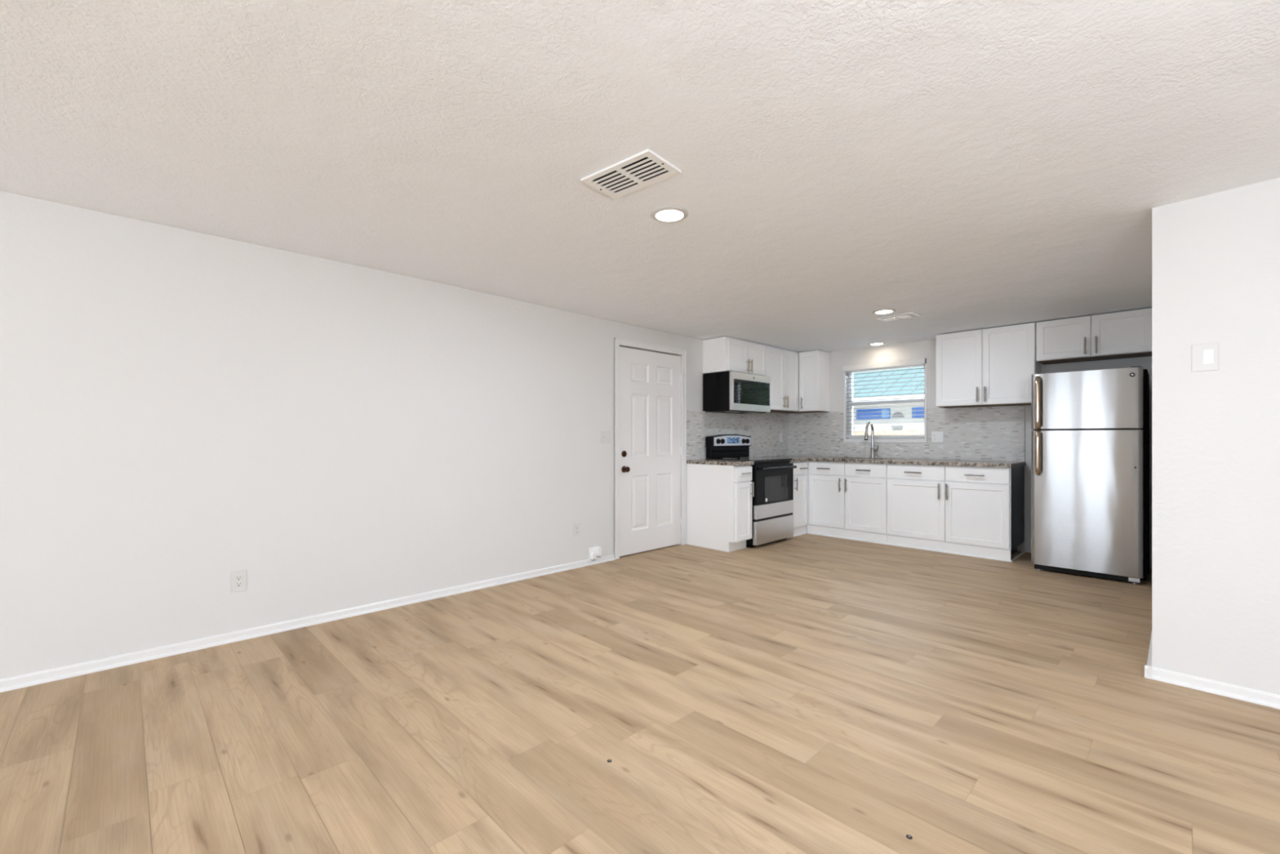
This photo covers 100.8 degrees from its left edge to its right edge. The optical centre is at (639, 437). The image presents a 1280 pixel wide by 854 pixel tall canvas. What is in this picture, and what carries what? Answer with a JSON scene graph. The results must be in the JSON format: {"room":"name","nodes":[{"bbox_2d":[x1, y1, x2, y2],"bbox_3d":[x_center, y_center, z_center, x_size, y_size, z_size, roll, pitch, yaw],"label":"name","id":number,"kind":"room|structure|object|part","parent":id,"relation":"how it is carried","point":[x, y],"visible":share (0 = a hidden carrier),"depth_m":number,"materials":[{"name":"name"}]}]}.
{"room":"open-plan living room","nodes":[
{"label":"open-plan living room","id":0,"kind":"room"},
{"bbox_2d":[0,191,775,679],"bbox_3d":[-1.946,-0.022,3.485,11.396,2.400,0.150,0,0,-44],"label":"wall","id":1,"kind":"structure","parent":0,"point":[182,411],"depth_m":3.08,"materials":[{"name":"paint"}]},
{"bbox_2d":[231,569,246,592],"bbox_3d":[-2.296,0.820,3.031,0.072,0.120,0.009,0,0,-44],"label":"wall outlet","id":2,"kind":"object","parent":1,"relation":"attached to","point":[238,578],"visible":1,"depth_m":3.03,"materials":[{"name":"beige plastic"}]},
{"bbox_2d":[235,574,242,587],"bbox_3d":[-2.295,0.820,3.029,0.034,0.067,0.002,0,0,-44],"label":"receptacle","id":3,"kind":"object","parent":2,"relation":"attached to","point":[238,578],"depth_m":3.03,"materials":[{"name":"beige plastic"}]},
{"bbox_2d":[0,553,615,692],"bbox_3d":[-3.047,1.131,2.286,7.845,0.054,0.024,0,0,-44],"label":"baseboard","id":4,"kind":"structure","parent":1,"relation":"attached to","point":[18,682],"depth_m":3.07,"materials":[{"name":"white paint"}]},
{"bbox_2d":[573,523,580,537],"bbox_3d":[-0.564,0.823,4.728,0.072,0.118,0.009,0,0,-44],"label":"wall outlet","id":5,"kind":"object","parent":1,"relation":"attached to","point":[576,526],"visible":1,"depth_m":4.72,"materials":[{"name":"beige plastic"}]},
{"bbox_2d":[575,525,578,533],"bbox_3d":[-0.562,0.823,4.726,0.034,0.067,0.002,0,0,-44],"label":"receptacle","id":6,"kind":"object","parent":5,"relation":"attached to","point":[576,526],"depth_m":4.73,"materials":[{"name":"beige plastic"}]},
{"bbox_2d":[588,546,601,559],"bbox_3d":[-0.415,1.059,4.851,0.135,0.113,0.042,0,0,-44],"label":"cable box","id":7,"kind":"object","parent":1,"relation":"attached to","point":[593,552],"visible":1,"depth_m":4.85,"materials":[{"name":"white plastic"}]},
{"bbox_2d":[600,431,610,443],"bbox_3d":[-0.316,-0.005,4.964,0.118,0.116,0.018,0,0,-44],"label":"light switch","id":8,"kind":"object","parent":1,"relation":"attached to","point":[605,435],"visible":1,"depth_m":4.96,"materials":[{"name":"beige plastic"}]},
{"bbox_2d":[613,337,686,559],"bbox_3d":[0.089,0.102,5.440,1.036,2.112,0.203,0,0,-44],"label":"door","id":9,"kind":"structure","parent":1,"relation":"in","point":[648,450],"depth_m":5.39,"materials":[{"name":"white paint"}]},
{"bbox_3d":[-0.133,0.306,5.127,0.066,0.066,0.066,0,0,-44],"label":"knob","id":10,"kind":"part","parent":9,"relation":"part of","materials":[{"name":"brown metal"}]},
{"bbox_2d":[702,336,765,375],"bbox_3d":[1.113,-0.913,6.107,0.764,0.374,0.380,0,0,-44],"label":"upper cabinet","id":11,"kind":"object","parent":1,"relation":"attached to","point":[725,353],"visible":0.94,"depth_m":5.90,"materials":[{"name":"white paint"}]},
{"bbox_2d":[702,371,770,413],"bbox_3d":[1.121,-0.504,6.098,0.762,0.428,0.405,0,0,-44],"label":"microwave oven","id":12,"kind":"object","parent":11,"relation":"attached to","point":[725,392],"visible":1,"depth_m":5.89,"materials":[{"name":"silver metal"}]},
{"bbox_3d":[1.249,-0.508,5.968,0.762,0.416,0.035,0,0,-44],"label":"door","id":13,"kind":"part","parent":12,"relation":"part of","materials":[{"name":"silver metal"}]},
{"bbox_3d":[1.090,-0.904,5.885,0.373,0.344,0.020,0,0,-44],"label":"door","id":14,"kind":"part","parent":11,"relation":"part of","materials":[{"name":"white paint"}]},
{"bbox_3d":[1.222,-0.812,5.973,0.014,0.150,0.037,0,0,-44],"label":"handle","id":15,"kind":"part","parent":11,"relation":"part of","materials":[{"name":"silver metal"}]},
{"bbox_3d":[1.356,-0.904,6.145,0.357,0.344,0.020,0,0,-44],"label":"door","id":16,"kind":"part","parent":11,"relation":"part of","materials":[{"name":"white paint"}]},
{"bbox_2d":[686,410,788,459],"bbox_3d":[1.270,-0.048,6.522,2.150,0.577,0.012,0,0,-44],"label":"backsplash","id":17,"kind":"structure","parent":1,"relation":"attached to","point":[764,429],"depth_m":6.53,"materials":[{"name":"tile"}]},
{"bbox_2d":[779,433,782,442],"bbox_3d":[1.896,-0.002,7.119,0.076,0.120,0.009,0,0,-44],"label":"outlet","id":18,"kind":"object","parent":17,"relation":"attached to","point":[780,434],"visible":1,"depth_m":7.11,"materials":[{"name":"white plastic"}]},
{"bbox_2d":[764,345,798,412],"bbox_3d":[1.658,-0.717,6.641,0.756,0.767,0.380,0,0,-44],"label":"upper cabinet","id":19,"kind":"object","parent":1,"relation":"attached to","point":[781,365],"visible":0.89,"depth_m":6.54,"materials":[{"name":"white paint"}]},
{"bbox_3d":[1.635,-0.710,6.418,0.403,0.732,0.020,0,0,-44],"label":"door","id":20,"kind":"part","parent":19,"relation":"part of","materials":[{"name":"white paint"}]},
{"bbox_3d":[1.778,-0.440,6.518,0.014,0.150,0.037,0,0,-44],"label":"handle","id":21,"kind":"part","parent":19,"relation":"part of","materials":[{"name":"silver metal"}]},
{"bbox_3d":[1.903,-0.710,6.681,0.334,0.732,0.020,0,0,-44],"label":"door","id":22,"kind":"part","parent":19,"relation":"part of","materials":[{"name":"white paint"}]},
{"bbox_2d":[0,0,1279,352],"bbox_3d":[0.382,-1.178,1.111,11.400,0.140,6.800,0,0,-44],"label":"ceiling","id":23,"kind":"structure","parent":0,"point":[961,166],"depth_m":1.99,"materials":[{"name":"white paint"}]},
{"bbox_2d":[580,148,681,198],"bbox_3d":[-0.041,-1.122,2.272,0.380,0.012,0.224,0,0,40],"label":"ceiling vent","id":24,"kind":"object","parent":23,"relation":"in","point":[643,169],"visible":1,"depth_m":2.25,"materials":[{"name":"metal"}]},
{"bbox_2d":[651,206,688,222],"bbox_3d":[0.149,-1.119,2.664,0.186,0.009,0.186,0,0,-44],"label":"recessed light","id":25,"kind":"object","parent":23,"relation":"in","point":[664,214],"visible":1,"depth_m":2.65,"materials":[{"name":"white plastic"}]},
{"bbox_2d":[656,209,683,220],"bbox_3d":[0.149,-1.120,2.664,0.137,0.005,0.137,0,0,-22],"label":"diffuser","id":26,"kind":"object","parent":25,"relation":"attached to","point":[661,215],"depth_m":2.66,"materials":[{"name":"white plastic"}]},
{"bbox_2d":[868,342,885,345],"bbox_3d":[2.784,-1.103,6.226,0.186,0.009,0.186,0,0,-44],"label":"recessed light","id":27,"kind":"object","parent":23,"relation":"in","point":[874,343],"visible":1,"depth_m":6.21,"materials":[{"name":"white"}]},
{"bbox_2d":[872,308,895,314],"bbox_3d":[2.137,-1.103,4.639,0.186,0.009,0.186,0,0,-44],"label":"recessed light","id":28,"kind":"object","parent":23,"relation":"in","point":[885,311],"visible":1,"depth_m":4.62,"materials":[{"name":"white plastic"}]},
{"bbox_2d":[875,310,892,313],"bbox_3d":[2.137,-1.104,4.639,0.137,0.005,0.137,0,0,14],"label":"diffuser","id":29,"kind":"object","parent":28,"relation":"attached to","point":[877,311],"depth_m":4.62,"materials":[{"name":"white plastic"}]},
{"bbox_2d":[876,311,922,321],"bbox_3d":[2.370,-1.095,4.847,0.184,0.026,0.330,0,0,-39],"label":"ceiling vent","id":30,"kind":"object","parent":23,"relation":"in","point":[912,314],"visible":1,"depth_m":4.80,"materials":[{"name":"metal"}]},
{"bbox_3d":[2.313,-1.096,4.901,0.123,0.012,0.131,0,0,-39],"label":"blade","id":31,"kind":"part","parent":30,"relation":"part of","materials":[{"name":"metal"}]},
{"bbox_3d":[2.397,-1.096,4.798,0.123,0.012,0.103,0,0,-39],"label":"blade","id":32,"kind":"part","parent":30,"relation":"part of","materials":[{"name":"metal"}]},
{"bbox_3d":[2.452,-1.098,4.748,0.144,0.013,0.036,0,0,-39],"label":"blade","id":33,"kind":"part","parent":30,"relation":"part of","materials":[{"name":"metal"}]},
{"bbox_2d":[0,533,1279,853],"bbox_3d":[0.293,1.158,1.039,11.419,0.002,6.720,0,0,-44],"label":"floor","id":34,"kind":"structure","parent":0,"point":[806,693],"depth_m":2.09,"materials":[{"name":"brown wood"}]},
{"bbox_2d":[686,463,754,551],"bbox_3d":[0.848,0.719,5.631,0.304,0.877,0.690,0,0,-44],"label":"base cabinet","id":35,"kind":"object","parent":34,"relation":"on","point":[719,497],"visible":0.98,"depth_m":5.47,"materials":[{"name":"white paint"}]},
{"bbox_2d":[686,458,753,465],"bbox_3d":[0.838,0.261,5.637,0.314,0.038,0.672,0,0,-44],"label":"countertop","id":36,"kind":"structure","parent":35,"relation":"on","point":[720,462],"depth_m":5.50,"materials":[{"name":"stone"}]},
{"bbox_3d":[1.062,0.370,5.424,0.277,0.149,0.020,0,0,-44],"label":"drawer","id":37,"kind":"part","parent":35,"relation":"part of","materials":[{"name":"white paint"}]},
{"bbox_3d":[1.062,0.753,5.424,0.277,0.591,0.020,0,0,-44],"label":"door","id":38,"kind":"part","parent":35,"relation":"part of","materials":[{"name":"white paint"}]},
{"bbox_3d":[1.164,0.533,5.483,0.014,0.150,0.037,0,0,-44],"label":"handle","id":39,"kind":"part","parent":35,"relation":"part of","materials":[{"name":"silver metal"}]},
{"bbox_2d":[705,434,796,547],"bbox_3d":[1.267,0.559,5.981,0.768,1.198,0.730,0,0,-44],"label":"electric range","id":40,"kind":"object","parent":34,"relation":"on","point":[772,501],"visible":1,"depth_m":5.79,"materials":[{"name":"silver metal"}]},
{"bbox_3d":[1.087,0.032,6.178,0.726,0.116,0.004,0,0,-44],"label":"control panel","id":41,"kind":"part","parent":40,"relation":"part of","materials":[{"name":"silver metal"}]},
{"bbox_2d":[705,457,792,462],"bbox_3d":[1.240,0.244,6.009,0.768,0.025,0.653,0,0,-44],"label":"cooktop","id":42,"kind":"object","parent":40,"relation":"in","point":[750,459],"depth_m":5.92,"materials":[{"name":"glass"}]},
{"bbox_3d":[1.464,0.779,5.780,0.756,0.146,0.042,0,0,-44],"label":"door panel","id":43,"kind":"part","parent":40,"relation":"part of","materials":[{"name":"silver metal"}]},
{"bbox_3d":[1.464,0.998,5.780,0.760,0.248,0.044,0,0,-44],"label":"drawer","id":44,"kind":"part","parent":40,"relation":"part of","materials":[{"name":"silver metal"}]},
{"bbox_3d":[1.463,0.496,5.781,0.756,0.420,0.040,0,0,-44],"label":"oven door","id":45,"kind":"part","parent":40,"relation":"part of","materials":[{"name":"black glass"}]},
{"bbox_3d":[1.500,0.324,5.743,0.678,0.034,0.065,0,0,-44],"label":"door handle","id":46,"kind":"part","parent":40,"relation":"part of","materials":[{"name":"black plastic"}]},
{"bbox_2d":[790,461,808,534],"bbox_3d":[1.675,0.719,6.462,0.473,0.877,0.660,0,0,-44],"label":"base cabinet","id":47,"kind":"object","parent":34,"relation":"on","point":[800,473],"visible":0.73,"depth_m":6.29,"materials":[{"name":"white paint"}]},
{"bbox_3d":[1.883,0.746,6.269,0.347,0.597,0.020,0,0,-44],"label":"door","id":48,"kind":"part","parent":47,"relation":"part of","materials":[{"name":"white paint"}]},
{"bbox_3d":[1.883,0.363,6.269,0.347,0.143,0.020,0,0,-44],"label":"drawer","id":49,"kind":"part","parent":47,"relation":"part of","materials":[{"name":"white paint"}]},
{"bbox_2d":[806,461,887,542],"bbox_3d":[2.552,0.719,6.285,0.646,0.877,0.938,0,0,-44],"label":"base cabinet","id":50,"kind":"object","parent":34,"relation":"on","point":[849,500],"visible":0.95,"depth_m":6.05,"materials":[{"name":"white paint"}]},
{"bbox_3d":[2.201,0.363,6.249,0.020,0.143,0.441,0,0,-44],"label":"drawer","id":51,"kind":"part","parent":50,"relation":"part of","materials":[{"name":"white paint"}]},
{"bbox_3d":[2.201,0.746,6.249,0.020,0.597,0.441,0,0,-44],"label":"door","id":52,"kind":"part","parent":50,"relation":"part of","materials":[{"name":"white paint"}]},
{"bbox_3d":[2.303,0.543,6.104,0.037,0.155,0.014,0,0,-44],"label":"handle","id":53,"kind":"part","parent":50,"relation":"part of","materials":[{"name":"silver metal"}]},
{"bbox_3d":[2.493,0.363,5.910,0.037,0.014,0.158,0,0,-44],"label":"handle","id":54,"kind":"part","parent":50,"relation":"part of","materials":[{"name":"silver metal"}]},
{"bbox_3d":[2.520,0.363,5.923,0.020,0.143,0.458,0,0,-44],"label":"drawer","id":55,"kind":"part","parent":50,"relation":"part of","materials":[{"name":"white paint"}]},
{"bbox_3d":[2.520,0.746,5.923,0.020,0.597,0.458,0,0,-44],"label":"door","id":56,"kind":"part","parent":50,"relation":"part of","materials":[{"name":"white paint"}]},
{"bbox_2d":[756,455,1025,467],"bbox_3d":[2.589,0.261,5.950,1.066,0.038,2.674,0,0,-44],"label":"countertop","id":57,"kind":"structure","parent":50,"relation":"on","point":[795,458],"depth_m":5.68,"materials":[{"name":"stone"}]},
{"bbox_2d":[864,422,878,457],"bbox_3d":[2.757,0.025,6.308,0.236,0.433,0.101,0,0,-44],"label":"kitchen faucet","id":58,"kind":"object","parent":57,"relation":"on","point":[873,450],"visible":1,"depth_m":6.36,"materials":[{"name":"metal"}]},
{"bbox_3d":[2.742,-0.030,6.323,0.208,0.323,0.030,0,0,-44],"label":"spout","id":59,"kind":"part","parent":58,"relation":"part of","materials":[{"name":"metal"}]},
{"bbox_2d":[906,834,912,839],"bbox_3d":[0.780,1.156,1.536,0.017,0.003,0.017,0,0,-44],"label":"screw","id":60,"kind":"object","parent":34,"relation":"on","point":[909,837],"visible":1,"depth_m":1.53,"materials":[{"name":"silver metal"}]},
{"bbox_2d":[886,463,1024,559],"bbox_3d":[3.275,0.719,5.547,0.646,0.877,1.124,0,0,-44],"label":"base cabinet","id":61,"kind":"object","parent":34,"relation":"on","point":[980,511],"visible":0.98,"depth_m":5.28,"materials":[{"name":"white paint"}]},
{"bbox_3d":[2.856,0.363,5.539,0.037,0.014,0.165,0,0,-44],"label":"handle","id":62,"kind":"part","parent":61,"relation":"part of","materials":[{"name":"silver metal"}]},
{"bbox_3d":[2.884,0.363,5.551,0.020,0.143,0.562,0,0,-44],"label":"drawer","id":63,"kind":"part","parent":61,"relation":"part of","materials":[{"name":"white paint"}]},
{"bbox_3d":[2.884,0.746,5.551,0.020,0.597,0.562,0,0,-44],"label":"door","id":64,"kind":"part","parent":61,"relation":"part of","materials":[{"name":"white paint"}]},
{"bbox_3d":[3.028,0.543,5.364,0.037,0.160,0.014,0,0,-44],"label":"handle","id":65,"kind":"part","parent":61,"relation":"part of","materials":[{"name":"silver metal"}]},
{"bbox_3d":[3.078,0.543,5.312,0.037,0.160,0.014,0,0,-44],"label":"handle","id":66,"kind":"part","parent":61,"relation":"part of","materials":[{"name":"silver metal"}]},
{"bbox_3d":[3.247,0.363,5.139,0.037,0.014,0.168,0,0,-44],"label":"handle","id":67,"kind":"part","parent":61,"relation":"part of","materials":[{"name":"silver metal"}]},
{"bbox_3d":[3.273,0.363,5.154,0.020,0.143,0.537,0,0,-44],"label":"drawer","id":68,"kind":"part","parent":61,"relation":"part of","materials":[{"name":"white paint"}]},
{"bbox_3d":[3.273,0.746,5.154,0.020,0.597,0.537,0,0,-44],"label":"door","id":69,"kind":"part","parent":61,"relation":"part of","materials":[{"name":"white paint"}]},
{"bbox_3d":[3.689,0.667,5.168,0.585,0.772,0.004,0,0,-44],"label":"panel","id":70,"kind":"part","parent":61,"relation":"part of","materials":[{"name":"wood"}]},
{"bbox_2d":[1031,365,1149,583],"bbox_3d":[3.885,0.297,4.580,0.736,1.722,0.704,0,0,45],"label":"refrigerator","id":71,"kind":"object","parent":34,"relation":"on","point":[1090,435],"visible":1,"depth_m":4.36,"materials":[{"name":"silver metal"}]},
{"bbox_3d":[3.439,0.129,4.577,0.069,0.395,0.040,0,0,-45],"label":"handle","id":72,"kind":"part","parent":71,"relation":"part of","materials":[{"name":"metal"}]},
{"bbox_3d":[3.439,-0.304,4.577,0.040,0.465,0.069,0,0,45],"label":"handle","id":73,"kind":"part","parent":71,"relation":"part of","materials":[{"name":"metal"}]},
{"bbox_3d":[3.698,0.519,4.409,0.070,1.166,0.714,0,0,-45],"label":"fresh food door","id":74,"kind":"part","parent":71,"relation":"part of","materials":[{"name":"silver metal"}]},
{"bbox_3d":[3.698,-0.315,4.409,0.070,0.482,0.714,0,0,-45],"label":"freezer door","id":75,"kind":"part","parent":71,"relation":"part of","materials":[{"name":"silver metal"}]},
{"bbox_2d":[809,339,1151,568],"bbox_3d":[4.432,-0.022,4.973,0.200,2.400,6.650,0,0,-44],"label":"wall","id":76,"kind":"structure","parent":0,"point":[926,349],"depth_m":5.97,"materials":[{"name":"paint"}]},
{"bbox_2d":[777,350,830,413],"bbox_3d":[2.113,-0.717,6.931,0.367,0.767,0.603,0,0,-44],"label":"upper cabinet","id":77,"kind":"object","parent":76,"relation":"attached to","point":[814,366],"visible":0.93,"depth_m":6.72,"materials":[{"name":"white paint"}]},
{"bbox_3d":[2.136,-0.715,6.713,0.020,0.742,0.251,0,0,-44],"label":"door","id":78,"kind":"part","parent":77,"relation":"part of","materials":[{"name":"white paint"}]},
{"bbox_2d":[843,363,926,442],"bbox_3d":[2.973,-0.417,6.417,0.164,0.950,0.969,0,0,-44],"label":"window","id":79,"kind":"structure","parent":76,"relation":"in","point":[890,402],"depth_m":6.48,"materials":[{"name":"white paint"}]},
{"bbox_2d":[842,358,926,437],"bbox_3d":[2.930,-0.454,6.366,0.127,0.893,0.957,0,0,-44],"label":"window blind","id":80,"kind":"object","parent":79,"relation":"attached to","point":[919,362],"visible":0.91,"depth_m":6.34,"materials":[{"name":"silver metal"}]},
{"bbox_3d":[2.951,-0.021,6.395,0.050,0.027,0.913,0,0,-44],"label":"rail","id":81,"kind":"part","parent":80,"relation":"part of","materials":[{"name":"white plastic"}]},
{"bbox_3d":[2.955,0.022,6.399,0.085,0.012,0.925,0,0,-44],"label":"sill","id":82,"kind":"part","parent":79,"relation":"part of","materials":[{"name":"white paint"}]},
{"bbox_3d":[3.009,-0.429,6.452,0.049,0.050,0.857,0,0,-44],"label":"meeting rail","id":83,"kind":"part","parent":79,"relation":"part of","materials":[{"name":"white paint"}]},
{"bbox_2d":[788,405,1024,461],"bbox_3d":[2.968,-0.048,6.316,0.012,0.577,2.658,0,0,-44],"label":"backsplash","id":84,"kind":"structure","parent":76,"relation":"attached to","point":[981,433],"depth_m":5.89,"materials":[{"name":"tile"}]},
{"bbox_2d":[931,431,943,442],"bbox_3d":[3.330,-0.009,5.930,0.010,0.120,0.122,0,0,-44],"label":"outlet","id":85,"kind":"object","parent":84,"relation":"attached to","point":[936,437],"visible":1,"depth_m":5.93,"materials":[{"name":"white plastic"}]},
{"bbox_2d":[788,532,1025,561],"bbox_3d":[2.761,1.150,5.669,2.298,0.015,0.593,0,0,29],"label":"trim","id":86,"kind":"structure","parent":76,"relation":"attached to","point":[913,547],"depth_m":5.50,"materials":[{"name":"white paint"}]},
{"bbox_2d":[936,322,1041,408],"bbox_3d":[3.562,-0.714,5.451,0.367,0.772,0.862,0,0,-44],"label":"upper cabinet","id":87,"kind":"object","parent":76,"relation":"attached to","point":[994,366],"visible":0.94,"depth_m":5.32,"materials":[{"name":"white paint"}]},
{"bbox_3d":[3.314,-0.716,5.510,0.020,0.757,0.423,0,0,-44],"label":"door","id":88,"kind":"part","parent":87,"relation":"part of","materials":[{"name":"white paint"}]},
{"bbox_3d":[3.417,-0.438,5.364,0.037,0.152,0.014,0,0,-44],"label":"handle","id":89,"kind":"part","parent":87,"relation":"part of","materials":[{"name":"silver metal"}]},
{"bbox_3d":[3.463,-0.438,5.317,0.037,0.152,0.014,0,0,-44],"label":"handle","id":90,"kind":"part","parent":87,"relation":"part of","materials":[{"name":"silver metal"}]},
{"bbox_3d":[3.615,-0.716,5.202,0.020,0.757,0.425,0,0,-44],"label":"door","id":91,"kind":"part","parent":87,"relation":"part of","materials":[{"name":"white paint"}]},
{"bbox_2d":[1036,307,1151,364],"bbox_3d":[4.151,-0.912,4.850,0.367,0.376,0.806,0,0,-44],"label":"upper cabinet","id":92,"kind":"object","parent":76,"relation":"attached to","point":[1125,334],"visible":0.88,"depth_m":4.74,"materials":[{"name":"white paint"}]},
{"bbox_3d":[3.912,-0.914,4.899,0.020,0.361,0.394,0,0,-44],"label":"door","id":93,"kind":"part","parent":92,"relation":"part of","materials":[{"name":"white paint"}]},
{"bbox_3d":[4.003,-0.827,4.765,0.037,0.152,0.014,0,0,-44],"label":"handle","id":94,"kind":"part","parent":92,"relation":"part of","materials":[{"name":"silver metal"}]},
{"bbox_3d":[4.057,-0.827,4.710,0.037,0.152,0.014,0,0,-44],"label":"handle","id":95,"kind":"part","parent":92,"relation":"part of","materials":[{"name":"silver metal"}]},
{"bbox_3d":[4.194,-0.914,4.611,0.020,0.361,0.398,0,0,-44],"label":"door","id":96,"kind":"part","parent":92,"relation":"part of","materials":[{"name":"white paint"}]},
{"bbox_2d":[1151,177,1279,694],"bbox_3d":[4.527,-0.022,2.596,2.991,2.400,2.820,0,0,-44],"label":"wall partition","id":97,"kind":"structure","parent":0,"point":[1215,257],"depth_m":2.40,"materials":[{"name":"paint"}]},
{"bbox_2d":[1145,633,1151,679],"bbox_3d":[2.883,1.131,2.976,1.226,0.054,0.024,0,0,-44],"label":"baseboard","id":98,"kind":"structure","parent":97,"relation":"attached to","point":[1149,655],"depth_m":2.67,"materials":[{"name":"white paint"}]},
{"bbox_2d":[1191,342,1217,371],"bbox_3d":[2.590,-0.369,2.429,0.010,0.126,0.084,0,0,-44],"label":"dimmer switch","id":99,"kind":"object","parent":97,"relation":"attached to","point":[1204,356],"visible":1,"depth_m":2.43,"materials":[{"name":"beige plastic"}]},
{"bbox_2d":[1144,664,1279,709],"bbox_3d":[3.441,1.131,1.550,0.024,0.054,2.846,0,0,-44],"label":"baseboard","id":100,"kind":"structure","parent":97,"relation":"attached to","point":[1242,693],"depth_m":2.40,"materials":[{"name":"white paint"}]},
{"label":"outside","id":101,"kind":"structure","parent":0,"visible":0},
{"bbox_3d":[0.930,1.358,6.197,70.000,0.300,60.000,0,0,-44],"label":"ground","id":102,"kind":"structure","parent":101,"visible":0},
{"bbox_2d":[853,366,924,431],"bbox_3d":[7.343,-0.578,13.597,6.480,3.572,13.200,0,0,-44],"label":"house","id":103,"kind":"structure","parent":102,"relation":"on","point":[913,424],"depth_m":11.62,"materials":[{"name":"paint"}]},
{"bbox_2d":[892,412,904,417],"bbox_3d":[5.574,-0.500,11.437,0.029,0.115,0.250,0,0,-44],"label":"vent","id":104,"kind":"object","parent":103,"relation":"attached to","point":[893,413],"depth_m":11.42,"materials":[{"name":"white"}]},
{"bbox_2d":[853,429,924,435],"bbox_3d":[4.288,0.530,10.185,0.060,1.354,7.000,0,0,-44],"label":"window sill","id":105,"kind":"structure","parent":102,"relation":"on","point":[908,432],"depth_m":9.74,"materials":[{"name":"beige wood"}]},
{"bbox_3d":[4.280,0.418,10.178,0.039,0.980,7.000,0,0,-44],"label":"rail","id":106,"kind":"part","parent":105,"relation":"part of","materials":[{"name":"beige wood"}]}
]}

